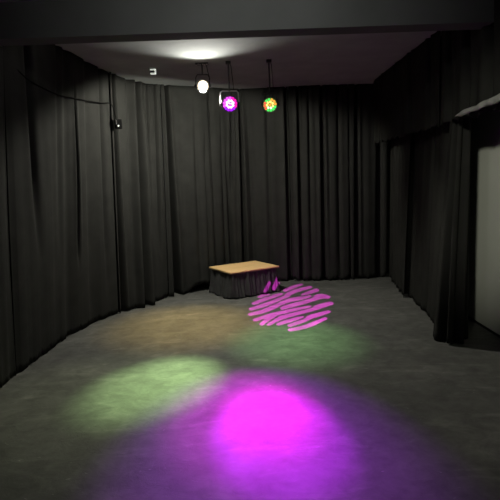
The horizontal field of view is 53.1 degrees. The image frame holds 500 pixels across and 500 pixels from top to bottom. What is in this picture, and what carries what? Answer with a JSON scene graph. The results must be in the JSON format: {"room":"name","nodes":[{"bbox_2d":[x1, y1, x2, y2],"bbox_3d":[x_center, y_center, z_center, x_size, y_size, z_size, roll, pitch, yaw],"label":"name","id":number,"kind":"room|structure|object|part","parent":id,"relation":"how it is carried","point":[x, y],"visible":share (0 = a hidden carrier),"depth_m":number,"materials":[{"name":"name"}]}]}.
{"room":"theater stage","nodes":[
{"label":"theater stage","id":0,"kind":"room"},
{"bbox_2d":[4,104,14,345],"bbox_3d":[-2.509,-0.222,3.037,0.100,2.970,10.100,-2,8,0],"label":"wall","id":1,"kind":"structure","parent":0,"point":[4,104],"depth_m":5.10,"materials":[{"name":"black paint"}]},
{"bbox_2d":[0,0,441,91],"bbox_3d":[-0.064,-1.835,2.873,5.200,0.100,10.200,-2,8,0],"label":"ceiling","id":2,"kind":"structure","parent":0,"point":[337,59],"depth_m":5.67,"materials":[{"name":"black paint"}]},
{"bbox_2d":[3,44,117,372],"bbox_3d":[-1.894,-0.549,5.214,0.223,2.960,2.234,-1,8,6],"label":"stage curtain","id":3,"kind":"object","parent":2,"relation":"hanging from","point":[59,153],"visible":0.96,"depth_m":4.98,"materials":[{"name":"black fabric"}]},
{"bbox_2d":[17,69,116,118],"bbox_3d":[-1.819,-1.560,5.125,0.069,0.218,2.023,-1,8,9],"label":"cable","id":4,"kind":"object","parent":3,"relation":"attached to","point":[17,69],"visible":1,"depth_m":5.06,"materials":[{"name":"black rubber"}]},
{"bbox_2d":[108,72,167,312],"bbox_3d":[-1.528,-0.762,6.642,0.655,2.961,1.184,-2,8,0],"label":"stage curtain","id":5,"kind":"object","parent":2,"relation":"hanging from","point":[136,148],"visible":0.94,"depth_m":6.58,"materials":[{"name":"black fabric"}]},
{"bbox_2d":[114,119,121,128],"bbox_3d":[-1.614,-1.545,6.131,0.082,0.115,0.060,-8,10,-38],"label":"wall box","id":6,"kind":"object","parent":5,"relation":"attached to","point":[117,122],"visible":1,"depth_m":6.12,"materials":[{"name":"black plastic"}]},
{"bbox_2d":[149,68,155,74],"bbox_3d":[-1.171,-2.154,6.037,0.090,0.069,0.036,-2,8,0],"label":"bracket","id":7,"kind":"object","parent":2,"relation":"attached to","point":[152,70],"visible":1,"depth_m":6.02,"materials":[{"name":"white metal"}]},
{"bbox_2d":[160,84,214,296],"bbox_3d":[-0.893,-0.864,7.213,0.720,2.961,0.597,-3,8,-10],"label":"stage curtain","id":8,"kind":"object","parent":2,"relation":"hanging from","point":[184,112],"visible":0.96,"depth_m":7.22,"materials":[{"name":"black fabric"}]},
{"bbox_2d":[194,62,210,92],"bbox_3d":[-0.561,-2.022,5.913,0.199,0.339,0.270,-2,8,0],"label":"spotlight","id":9,"kind":"object","parent":2,"relation":"hanging from","point":[202,85],"visible":1,"depth_m":5.83,"materials":[{"name":"grey"}]},
{"bbox_2d":[220,61,239,112],"bbox_3d":[-0.242,-1.899,5.837,0.225,0.582,0.194,-9,10,-39],"label":"light","id":10,"kind":"object","parent":2,"relation":"hanging from","point":[230,103],"visible":1,"depth_m":5.82,"materials":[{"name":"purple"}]},
{"bbox_3d":[-0.247,-2.003,5.815,0.017,0.309,0.018,-2,8,0],"label":"hanging rod","id":11,"kind":"part","parent":10,"relation":"part of","materials":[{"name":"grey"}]},
{"bbox_2d":[0,0,493,45],"bbox_3d":[-0.337,-1.777,3.824,4.330,0.260,0.190,-2,8,0],"label":"ceiling beam","id":12,"kind":"structure","parent":2,"relation":"attached to","point":[52,21],"depth_m":3.74,"materials":[{"name":"paint"}]},
{"bbox_2d":[0,46,15,386],"bbox_3d":[-2.059,-0.123,3.171,0.269,2.694,1.940,-2,8,2],"label":"stage curtain","id":13,"kind":"object","parent":12,"relation":"hanging from","point":[7,350],"visible":1,"depth_m":4.05,"materials":[{"name":"black fabric"}]},
{"bbox_2d":[207,87,291,280],"bbox_3d":[-0.021,-0.971,7.755,1.230,2.961,0.427,-4,8,-12],"label":"stage curtain","id":14,"kind":"object","parent":2,"relation":"hanging from","point":[250,174],"visible":0.87,"depth_m":7.69,"materials":[{"name":"black fabric"}]},
{"bbox_2d":[261,59,278,112],"bbox_3d":[0.227,-1.906,5.835,0.200,0.601,0.178,-6,9,-26],"label":"light","id":15,"kind":"object","parent":2,"relation":"hanging from","point":[270,104],"visible":1,"depth_m":5.82,"materials":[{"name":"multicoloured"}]},
{"bbox_3d":[0.224,-1.999,5.814,0.017,0.350,0.018,-2,8,0],"label":"hanging rod","id":16,"kind":"part","parent":15,"relation":"part of","materials":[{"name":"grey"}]},
{"bbox_2d":[288,84,349,280],"bbox_3d":[1.067,-0.997,7.692,0.885,2.966,0.206,-2,8,0],"label":"stage curtain","id":17,"kind":"object","parent":2,"relation":"hanging from","point":[318,115],"visible":1,"depth_m":7.65,"materials":[{"name":"black fabric"}]},
{"bbox_2d":[349,84,386,279],"bbox_3d":[1.825,-1.025,7.701,0.602,2.965,0.217,-2,8,0],"label":"stage curtain","id":18,"kind":"object","parent":2,"relation":"hanging from","point":[368,161],"visible":0.88,"depth_m":7.71,"materials":[{"name":"black fabric"}]},
{"bbox_2d":[389,133,414,297],"bbox_3d":[2.134,-0.938,6.988,0.205,2.960,1.357,-1,8,8],"label":"stage curtain","id":19,"kind":"object","parent":2,"relation":"hanging from","point":[402,149],"visible":0.72,"depth_m":6.81,"materials":[{"name":"black fabric"}]},
{"bbox_2d":[374,31,440,144],"bbox_3d":[1.870,-1.836,6.114,0.152,0.923,2.600,-2,8,0],"label":"valance curtain","id":20,"kind":"object","parent":2,"relation":"hanging from","point":[407,94],"visible":1,"depth_m":5.71,"materials":[{"name":"black fabric"}]},
{"bbox_2d":[408,42,449,322],"bbox_3d":[2.037,-0.751,5.673,0.179,2.960,1.467,-1,8,5],"label":"stage curtain","id":21,"kind":"object","parent":2,"relation":"hanging from","point":[431,147],"visible":0.61,"depth_m":5.71,"materials":[{"name":"black fabric"}]},
{"bbox_2d":[433,117,470,343],"bbox_3d":[1.948,-0.622,4.777,0.313,2.960,0.676,1,9,22],"label":"stage curtain","id":22,"kind":"object","parent":2,"relation":"hanging from","point":[452,293],"visible":0.76,"depth_m":4.67,"materials":[{"name":"black fabric"}]},
{"bbox_2d":[440,0,499,125],"bbox_3d":[1.856,-1.539,3.979,0.210,0.917,1.691,-2,8,0],"label":"valance curtain","id":23,"kind":"object","parent":2,"relation":"hanging from","point":[470,79],"visible":0.87,"depth_m":4.12,"materials":[{"name":"black fabric"}]},
{"bbox_2d":[0,273,499,499],"bbox_3d":[0.042,1.204,3.299,5.200,0.100,10.200,-2,8,0],"label":"floor","id":24,"kind":"structure","parent":0,"point":[323,389],"depth_m":3.58,"materials":[{"name":"grey paint"}]},
{"bbox_2d":[209,261,280,298],"bbox_3d":[-0.081,0.415,7.241,0.932,0.364,0.781,-7,9,-31],"label":"table","id":25,"kind":"object","parent":24,"relation":"on","point":[250,278],"visible":1,"depth_m":7.01,"materials":[{"name":"pale plywood"},{"name":"black cloth"}]},
{"bbox_2d":[167,88,390,276],"bbox_3d":[-0.035,-1.016,8.087,5.200,2.970,0.100,-2,8,0],"label":"wall","id":26,"kind":"structure","parent":0,"point":[389,143],"depth_m":8.06,"materials":[{"name":"black paint"}]},
{"bbox_2d":[411,110,499,334],"bbox_3d":[2.438,-0.394,3.037,0.100,2.970,10.100,-2,8,0],"label":"wall","id":27,"kind":"structure","parent":0,"point":[484,236],"depth_m":5.07,"materials":[{"name":"white paint"}]},
{"bbox_2d":[468,316,499,337],"bbox_3d":[2.433,1.067,3.241,0.012,0.022,10.100,-2,8,0],"label":"baseboard","id":28,"kind":"structure","parent":27,"relation":"attached to","point":[469,317],"depth_m":5.15,"materials":[{"name":"black paint"}]}
]}

